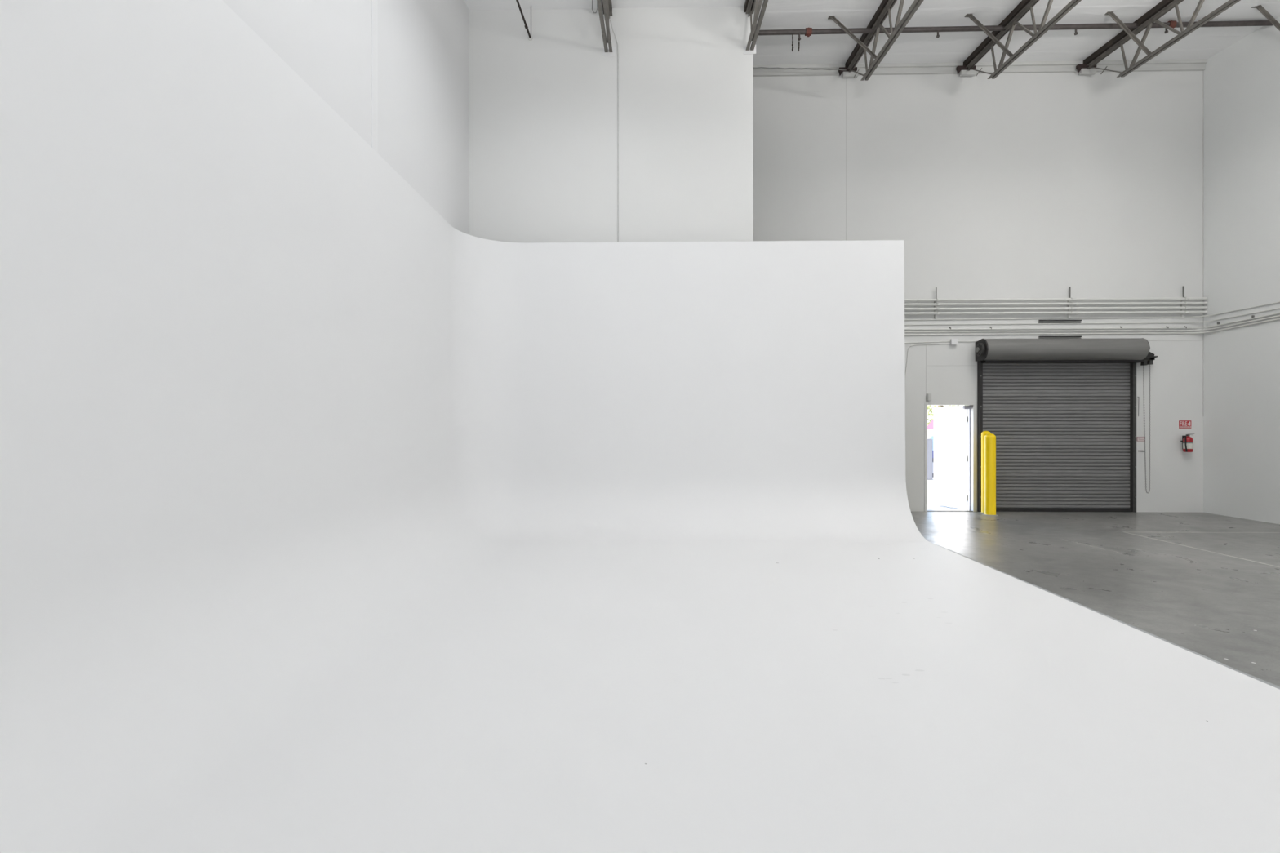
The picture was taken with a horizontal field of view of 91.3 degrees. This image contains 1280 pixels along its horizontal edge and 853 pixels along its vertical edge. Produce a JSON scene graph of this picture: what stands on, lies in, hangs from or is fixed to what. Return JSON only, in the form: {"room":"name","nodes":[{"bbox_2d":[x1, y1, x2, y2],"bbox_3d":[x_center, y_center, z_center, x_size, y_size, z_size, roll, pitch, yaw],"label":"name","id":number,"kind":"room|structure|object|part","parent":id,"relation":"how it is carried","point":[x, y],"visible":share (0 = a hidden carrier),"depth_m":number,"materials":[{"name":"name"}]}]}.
{"room":"studio","nodes":[
{"label":"studio","id":0,"kind":"room"},
{"bbox_2d":[222,0,469,234],"bbox_3d":[-3.270,-2.765,1.752,0.300,8.930,21.950,0,0,1],"label":"wall","id":1,"kind":"structure","parent":0,"point":[424,45],"depth_m":7.75,"materials":[{"name":"paint"}]},
{"bbox_2d":[370,0,377,153],"bbox_3d":[-2.989,-4.578,7.042,0.014,4.556,0.140,0,0,1],"label":"trim","id":2,"kind":"structure","parent":1,"relation":"attached to","point":[374,3],"depth_m":7.02,"materials":[{"name":"white"}]},
{"bbox_2d":[469,5,753,242],"bbox_3d":[-0.499,-2.703,10.690,4.820,8.806,0.150,0,0,1],"label":"wall","id":3,"kind":"structure","parent":0,"point":[543,109],"depth_m":10.62,"materials":[{"name":"paint"}]},
{"bbox_2d":[609,19,618,242],"bbox_3d":[-0.441,-4.654,10.466,0.044,4.108,0.324,0,0,22],"label":"cable","id":4,"kind":"object","parent":3,"relation":"attached to","point":[610,20],"visible":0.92,"depth_m":10.60,"materials":[{"name":"paint"}]},
{"bbox_2d":[464,0,1279,65],"bbox_3d":[3.891,-6.623,1.684,14.620,1.640,22.150,0,0,1],"label":"ceiling","id":5,"kind":"structure","parent":0,"point":[1203,37],"depth_m":11.12,"materials":[{"name":"white"}]},
{"bbox_2d":[515,0,533,40],"bbox_3d":[-1.985,-6.502,5.348,0.080,1.177,10.602,0,0,1],"label":"conduit","id":6,"kind":"object","parent":5,"relation":"hanging from","point":[530,37],"visible":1,"depth_m":10.28,"materials":[{"name":"grey metal"}]},
{"bbox_3d":[-1.838,-6.845,10.546,0.010,0.490,0.012,0,0,1],"label":"hanger rod","id":7,"kind":"part","parent":6,"relation":"part of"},
{"bbox_2d":[596,0,615,56],"bbox_3d":[-0.756,-6.081,0.818,0.210,2.027,19.606,0,0,1],"label":"joist","id":8,"kind":"object","parent":5,"relation":"attached to","point":[610,51],"visible":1,"depth_m":10.07,"materials":[{"name":"metal"}]},
{"bbox_2d":[743,0,768,53],"bbox_3d":[1.623,-6.081,0.762,0.210,2.027,19.606,0,0,1],"label":"joist","id":9,"kind":"object","parent":5,"relation":"attached to","point":[751,6],"visible":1,"depth_m":10.15,"materials":[{"name":"metal"}]},
{"bbox_2d":[753,66,846,70],"bbox_3d":[2.894,-7.030,12.286,2.291,0.109,0.016,0,0,1],"label":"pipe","id":10,"kind":"object","parent":5,"relation":"attached to","point":[753,67],"visible":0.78,"depth_m":12.28,"materials":[{"name":"silver metal"}]},
{"bbox_2d":[838,0,923,80],"bbox_3d":[3.891,-6.144,1.706,0.380,2.154,21.601,0,0,1],"label":"joist","id":11,"kind":"object","parent":5,"relation":"attached to","point":[885,7],"visible":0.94,"depth_m":10.79,"materials":[{"name":"metal"}]},
{"bbox_3d":[4.128,-7.045,12.431,0.350,0.150,0.070,0,0,1],"label":"bearing seat","id":12,"kind":"part","parent":11,"relation":"part of","materials":[{"name":"metal"}]},
{"bbox_3d":[4.189,-7.016,12.474,0.290,0.093,0.058,0,0,1],"label":"bearing plate","id":13,"kind":"part","parent":11,"relation":"part of","materials":[{"name":"paint"}]},
{"bbox_2d":[827,15,876,58],"bbox_3d":[3.712,-6.765,10.871,0.872,0.767,0.090,0,0,1],"label":"diagonal brace","id":14,"kind":"object","parent":11,"relation":"attached to","point":[836,20],"visible":1,"depth_m":10.88,"materials":[{"name":"metal"}]},
{"bbox_2d":[753,48,1225,56],"bbox_3d":[4.135,-7.200,12.106,14.020,0.003,0.050,0,0,1],"label":"seam","id":15,"kind":"structure","parent":5,"relation":"attached to","point":[1216,48],"depth_m":12.05,"materials":[{"name":"white metal"}]},
{"bbox_2d":[758,20,1273,39],"bbox_3d":[6.288,-6.992,11.042,9.657,0.282,0.124,0,0,1],"label":"pipe","id":16,"kind":"object","parent":5,"relation":"attached to","point":[808,31],"visible":0.87,"depth_m":11.01,"materials":[{"name":"metal"}]},
{"bbox_2d":[791,34,793,51],"bbox_3d":[2.702,-6.794,11.079,0.039,0.302,0.028,0,0,1],"label":"strip","id":17,"kind":"object","parent":16,"relation":"hanging from","point":[792,34],"visible":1,"depth_m":11.07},
{"bbox_2d":[753,2,1279,13],"bbox_3d":[4.102,-7.107,10.677,14.020,0.003,0.050,0,0,1],"label":"seam","id":18,"kind":"structure","parent":5,"relation":"attached to","point":[1277,3],"depth_m":10.62,"materials":[{"name":"white metal"}]},
{"bbox_2d":[955,0,1081,79],"bbox_3d":[6.210,-6.144,1.652,0.380,2.154,21.601,0,0,1],"label":"joist","id":19,"kind":"object","parent":5,"relation":"attached to","point":[968,68],"visible":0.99,"depth_m":10.82,"materials":[{"name":"metal"}]},
{"bbox_3d":[6.447,-7.045,12.377,0.350,0.150,0.070,0,0,1],"label":"bearing seat","id":20,"kind":"part","parent":19,"relation":"part of","materials":[{"name":"metal"}]},
{"bbox_3d":[6.508,-7.016,12.420,0.290,0.093,0.058,0,0,1],"label":"bearing plate","id":21,"kind":"part","parent":19,"relation":"part of","materials":[{"name":"paint"}]},
{"bbox_2d":[964,13,1013,57],"bbox_3d":[6.052,-6.765,10.816,0.832,0.766,0.090,0,0,1],"label":"diagonal brace","id":22,"kind":"object","parent":19,"relation":"attached to","point":[971,15],"visible":1,"depth_m":10.82,"materials":[{"name":"metal"}]},
{"bbox_2d":[1075,0,1239,77],"bbox_3d":[8.550,-6.144,1.597,0.380,2.154,21.601,0,0,1],"label":"joist","id":23,"kind":"object","parent":5,"relation":"attached to","point":[1146,20],"visible":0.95,"depth_m":10.81,"materials":[{"name":"metal"}]},
{"bbox_3d":[8.787,-7.045,12.322,0.350,0.150,0.070,0,0,1],"label":"bearing seat","id":24,"kind":"part","parent":23,"relation":"part of","materials":[{"name":"metal"}]},
{"bbox_3d":[8.848,-7.016,12.365,0.290,0.093,0.058,0,0,1],"label":"bearing plate","id":25,"kind":"part","parent":23,"relation":"part of","materials":[{"name":"paint"}]},
{"bbox_2d":[1104,11,1151,55],"bbox_3d":[8.416,-6.765,10.760,0.783,0.765,0.090,0,0,1],"label":"diagonal brace","id":26,"kind":"object","parent":23,"relation":"attached to","point":[1117,20],"visible":1,"depth_m":10.77,"materials":[{"name":"metal"}]},
{"bbox_2d":[1250,4,1279,31],"bbox_3d":[10.740,-6.815,10.576,0.737,0.667,0.090,0,0,1],"label":"diagonal brace","id":27,"kind":"object","parent":5,"relation":"attached to","point":[1260,7],"visible":1,"depth_m":10.58,"materials":[{"name":"metal"}]},
{"bbox_2d":[753,71,1203,512],"bbox_3d":[4.148,-2.850,12.656,14.620,9.100,0.200,0,0,1],"label":"wall","id":28,"kind":"structure","parent":0,"point":[1025,184],"depth_m":12.48,"materials":[{"name":"paint"}]},
{"bbox_2d":[905,343,947,376],"bbox_3d":[5.742,-1.281,12.507,0.907,0.763,0.014,0,0,1],"label":"cable","id":29,"kind":"object","parent":28,"relation":"attached to","point":[925,344],"visible":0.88,"depth_m":12.51,"materials":[{"name":"white plastic"}]},
{"bbox_2d":[904,341,950,343],"bbox_3d":[4.196,-1.675,12.543,4.000,0.066,0.016,0,0,1],"label":"cable","id":30,"kind":"object","parent":28,"relation":"attached to","point":[933,341],"visible":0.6,"depth_m":12.50,"materials":[{"name":"white plastic"}]},
{"bbox_2d":[926,393,931,400],"bbox_3d":[5.766,-0.585,12.485,0.077,0.140,0.066,0,0,1],"label":"sensor","id":31,"kind":"object","parent":28,"relation":"attached to","point":[928,395],"visible":1,"depth_m":12.45,"materials":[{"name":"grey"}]},
{"bbox_2d":[933,287,939,319],"bbox_3d":[5.907,-2.460,12.457,0.053,0.620,0.115,0,0,1],"label":"hanger","id":32,"kind":"object","parent":28,"relation":"attached to","point":[938,300],"visible":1,"depth_m":12.46,"materials":[{"name":"silver metal"}]},
{"bbox_2d":[904,297,1207,302],"bbox_3d":[6.671,-2.514,12.422,8.955,0.062,0.060,0,0,1],"label":"conduit","id":33,"kind":"object","parent":32,"relation":"attached to","point":[1150,298],"visible":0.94,"depth_m":12.36,"materials":[{"name":"white metal"}]},
{"bbox_2d":[904,306,1207,310],"bbox_3d":[6.671,-2.337,12.422,8.955,0.062,0.060,0,0,1],"label":"conduit","id":34,"kind":"object","parent":32,"relation":"attached to","point":[1150,307],"visible":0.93,"depth_m":12.36,"materials":[{"name":"white metal"}]},
{"bbox_2d":[904,302,1207,306],"bbox_3d":[6.671,-2.426,12.422,8.955,0.062,0.060,0,0,1],"label":"conduit","id":35,"kind":"object","parent":32,"relation":"attached to","point":[1064,303],"visible":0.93,"depth_m":12.37,"materials":[{"name":"white metal"}]},
{"bbox_2d":[904,311,1207,315],"bbox_3d":[6.671,-2.249,12.422,8.955,0.062,0.060,0,0,1],"label":"conduit","id":36,"kind":"object","parent":32,"relation":"attached to","point":[1057,312],"visible":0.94,"depth_m":12.37,"materials":[{"name":"white metal"}]},
{"bbox_2d":[924,402,975,511],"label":"door","id":37,"kind":"structure","parent":28,"relation":"in","point":[954,427],"depth_m":12.91,"materials":[{"name":"paint"}]},
{"bbox_2d":[950,338,958,345],"bbox_3d":[6.254,-1.685,12.468,0.130,0.120,0.078,0,0,1],"label":"junction box","id":38,"kind":"object","parent":28,"relation":"attached to","point":[953,341],"visible":1,"depth_m":12.43,"materials":[{"name":"white"}]},
{"bbox_2d":[753,58,1207,76],"bbox_3d":[6.354,-7.135,12.459,9.600,0.180,0.090,0,0,1],"label":"trim","id":39,"kind":"structure","parent":28,"relation":"attached to","point":[1195,64],"depth_m":12.43,"materials":[{"name":"paint"}]},
{"bbox_2d":[1038,336,1081,338],"bbox_3d":[8.344,-1.752,12.427,0.820,0.083,0.060,0,0,1],"label":"strip","id":40,"kind":"object","parent":28,"relation":"attached to","point":[1039,337],"visible":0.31,"depth_m":12.42,"materials":[{"name":"grey metal"}]},
{"bbox_3d":[8.344,-1.784,12.427,0.820,0.020,0.038,0,0,1],"label":"rail","id":41,"kind":"part","parent":40,"relation":"part of","materials":[{"name":"black metal"}]},
{"bbox_3d":[8.344,-1.749,12.434,0.820,0.014,0.023,0,0,1],"label":"rail","id":42,"kind":"part","parent":40,"relation":"part of","materials":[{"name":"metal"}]},
{"bbox_2d":[1038,320,1081,323],"bbox_3d":[8.344,-2.088,12.432,0.820,0.056,0.049,0,0,1],"label":"strip","id":43,"kind":"object","parent":28,"relation":"attached to","point":[1039,321],"visible":1,"depth_m":12.44,"materials":[{"name":"grey metal"}]},
{"bbox_3d":[8.344,-2.106,12.427,0.820,0.020,0.038,0,0,1],"label":"rail","id":44,"kind":"part","parent":43,"relation":"part of","materials":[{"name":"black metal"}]},
{"bbox_3d":[8.344,-2.071,12.434,0.820,0.014,0.023,0,0,1],"label":"rail","id":45,"kind":"part","parent":43,"relation":"part of","materials":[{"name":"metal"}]},
{"bbox_2d":[975,337,1157,512],"bbox_3d":[8.358,-0.009,12.279,3.505,3.417,0.553,0,0,1],"label":"door","id":46,"kind":"structure","parent":28,"relation":"in","point":[1060,413],"depth_m":12.51,"materials":[{"name":"grey metal"}]},
{"bbox_3d":[6.780,0.185,12.469,0.090,3.030,0.150,0,0,1],"label":"guide rail","id":47,"kind":"part","parent":46,"relation":"part of","materials":[{"name":"black metal"}]},
{"bbox_3d":[6.700,-1.504,12.269,0.020,0.427,0.455,0,0,1],"label":"plate","id":48,"kind":"part","parent":46,"relation":"part of","materials":[{"name":"black metal"}]},
{"bbox_2d":[982,363,1129,508],"bbox_3d":[8.302,0.143,12.536,3.030,2.993,0.042,0,0,1],"label":"curtain","id":49,"kind":"object","parent":46,"relation":"hanging from","point":[1061,431],"depth_m":12.52,"materials":[{"name":"grey metal"}]},
{"bbox_2d":[984,337,1149,359],"bbox_3d":[8.229,-1.505,12.234,3.040,0.423,0.452,0,0,1],"label":"hood","id":50,"kind":"object","parent":46,"relation":"attached to","point":[1108,348],"depth_m":12.04,"materials":[{"name":"grey metal"}]},
{"bbox_3d":[9.801,0.185,12.433,0.063,3.030,0.080,0,0,1],"label":"guide rail","id":51,"kind":"part","parent":46,"relation":"part of","materials":[{"name":"metal"}]},
{"bbox_3d":[9.938,0.032,12.275,0.132,2.562,0.014,0,0,1],"label":"hand chain","id":52,"kind":"part","parent":46,"relation":"part of","materials":[{"name":"grey metal"}]},
{"bbox_2d":[1066,286,1073,318],"bbox_3d":[8.527,-2.460,12.396,0.053,0.620,0.115,0,0,1],"label":"hanger","id":53,"kind":"object","parent":28,"relation":"attached to","point":[1068,315],"visible":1,"depth_m":12.39,"materials":[{"name":"silver metal"}]},
{"bbox_2d":[1137,436,1145,441],"bbox_3d":[9.940,0.248,12.415,0.159,0.088,0.010,0,0,1],"label":"notice","id":54,"kind":"object","parent":28,"relation":"attached to","point":[1139,438],"visible":0.79,"depth_m":12.41,"materials":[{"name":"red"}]},
{"bbox_2d":[1180,285,1187,317],"bbox_3d":[10.731,-2.460,12.344,0.053,0.620,0.115,0,0,1],"label":"hanger","id":55,"kind":"object","parent":28,"relation":"attached to","point":[1186,303],"visible":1,"depth_m":12.34,"materials":[{"name":"silver metal"}]},
{"bbox_2d":[1178,420,1191,428],"bbox_3d":[10.798,-0.040,12.395,0.237,0.156,0.010,0,0,1],"label":"fire sign","id":56,"kind":"object","parent":28,"relation":"attached to","point":[1182,424],"visible":1,"depth_m":12.39,"materials":[{"name":"red plastic"}]},
{"bbox_2d":[1180,433,1194,452],"bbox_3d":[10.769,0.321,12.309,0.202,0.367,0.183,0,0,1],"label":"fire extinguisher","id":57,"kind":"object","parent":28,"relation":"attached to","point":[1187,441],"visible":1,"depth_m":12.24,"materials":[{"name":"red metal"}]},
{"bbox_2d":[1178,339,1203,340],"bbox_3d":[10.614,-1.708,12.401,1.080,0.012,0.006,0,0,1],"label":"joint","id":58,"kind":"object","parent":28,"relation":"attached to","point":[1179,340],"visible":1,"depth_m":12.39,"materials":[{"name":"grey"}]},
{"bbox_2d":[1202,71,1204,416],"bbox_3d":[11.148,-3.620,12.387,0.012,6.840,0.009,0,0,1],"label":"joint","id":59,"kind":"object","parent":28,"relation":"attached to","point":[1202,71],"visible":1,"depth_m":12.38,"materials":[{"name":"grey"}]},
{"bbox_2d":[911,511,1279,686],"bbox_3d":[3.891,1.800,1.684,14.620,0.200,22.150,0,0,1],"label":"floor","id":60,"kind":"structure","parent":0,"point":[1211,605],"depth_m":7.71,"materials":[{"name":"concrete"}]},
{"bbox_2d":[0,0,1279,852],"bbox_3d":[0.569,-0.640,3.583,7.189,4.680,13.190,0,0,1],"label":"cyclorama","id":61,"kind":"object","parent":60,"relation":"on","point":[337,515],"visible":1,"depth_m":4.16,"materials":[{"name":"paint"}]},
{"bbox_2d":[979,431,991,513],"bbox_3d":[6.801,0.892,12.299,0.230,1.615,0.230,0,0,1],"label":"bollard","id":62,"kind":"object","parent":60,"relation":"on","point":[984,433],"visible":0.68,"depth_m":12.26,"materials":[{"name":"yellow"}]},
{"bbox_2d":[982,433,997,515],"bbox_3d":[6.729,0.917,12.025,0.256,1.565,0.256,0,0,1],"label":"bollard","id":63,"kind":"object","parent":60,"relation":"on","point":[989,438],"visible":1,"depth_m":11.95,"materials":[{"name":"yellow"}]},
{"bbox_2d":[1125,532,1279,567],"bbox_3d":[9.139,1.699,5.921,2.925,0.001,8.268,0,0,1],"label":"joint","id":64,"kind":"object","parent":60,"relation":"on","point":[1126,532],"depth_m":9.11,"materials":[{"name":"paint"}]},
{"bbox_2d":[1203,16,1279,524],"bbox_3d":[11.046,-2.765,1.416,0.300,8.930,21.950,0,0,1],"label":"wall","id":65,"kind":"structure","parent":0,"point":[1242,416],"depth_m":11.56,"materials":[{"name":"paint"}]},
{"bbox_2d":[904,317,1279,335],"bbox_3d":[6.501,-1.867,5.172,8.956,0.135,14.646,0,0,1],"label":"conduit","id":66,"kind":"object","parent":65,"relation":"attached to","point":[1275,319],"visible":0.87,"depth_m":12.42,"materials":[{"name":"white metal"}]},
{"bbox_2d":[904,312,1279,330],"bbox_3d":[6.503,-1.969,5.174,8.960,0.128,14.650,0,0,1],"label":"conduit","id":67,"kind":"object","parent":65,"relation":"attached to","point":[1252,316],"visible":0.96,"depth_m":12.41,"materials":[{"name":"white metal"}]},
{"bbox_2d":[904,315,1279,332],"bbox_3d":[6.501,-1.921,5.172,8.956,0.128,14.646,0,0,1],"label":"conduit","id":68,"kind":"object","parent":65,"relation":"attached to","point":[1268,317],"visible":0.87,"depth_m":12.41,"materials":[{"name":"white metal"}]},
{"bbox_2d":[904,307,1279,324],"bbox_3d":[6.501,-2.060,5.172,8.956,0.110,14.646,0,0,1],"label":"conduit","id":69,"kind":"object","parent":65,"relation":"attached to","point":[1277,308],"visible":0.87,"depth_m":12.42,"materials":[{"name":"white metal"}]},
{"bbox_2d":[904,301,1279,320],"bbox_3d":[6.501,-2.162,5.172,8.956,0.122,14.646,0,0,1],"label":"conduit","id":70,"kind":"object","parent":65,"relation":"attached to","point":[1278,301],"visible":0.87,"depth_m":12.42,"materials":[{"name":"white metal"}]},
{"label":"outside","id":71,"kind":"structure","parent":0,"visible":0},
{"bbox_2d":[927,477,962,509],"bbox_3d":[26.200,1.785,50.824,70.000,0.130,77.150,0,0,1],"label":"pavement","id":72,"kind":"structure","parent":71,"point":[931,505],"depth_m":14.49,"materials":[{"name":"white concrete"}]},
{"bbox_2d":[927,438,932,479],"bbox_3d":[9.241,1.060,20.389,0.420,1.320,0.400,0,0,1],"label":"post","id":73,"kind":"object","parent":72,"relation":"on","point":[929,441],"visible":0.29,"depth_m":20.19,"materials":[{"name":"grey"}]},
{"bbox_2d":[927,419,933,438],"bbox_3d":[19.487,0.650,37.553,5.200,2.140,1.900,0,0,1],"label":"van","id":74,"kind":"object","parent":72,"relation":"on","point":[931,426],"visible":0.02,"depth_m":37.62,"materials":[{"name":"white metal"}]},
{"bbox_2d":[928,434,933,477],"bbox_3d":[11.148,1.000,21.944,4.340,1.440,1.810,0,0,1],"label":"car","id":75,"kind":"object","parent":72,"relation":"on","point":[931,437],"visible":0.02,"depth_m":21.09,"materials":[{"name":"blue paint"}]},
{"bbox_2d":[927,405,959,425],"bbox_3d":[23.655,-2.030,49.498,7.206,7.526,6.329,0,0,1],"label":"tree","id":76,"kind":"object","parent":72,"relation":"on","point":[931,410],"visible":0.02,"depth_m":49.31,"materials":[{"name":"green plant"}]}
]}

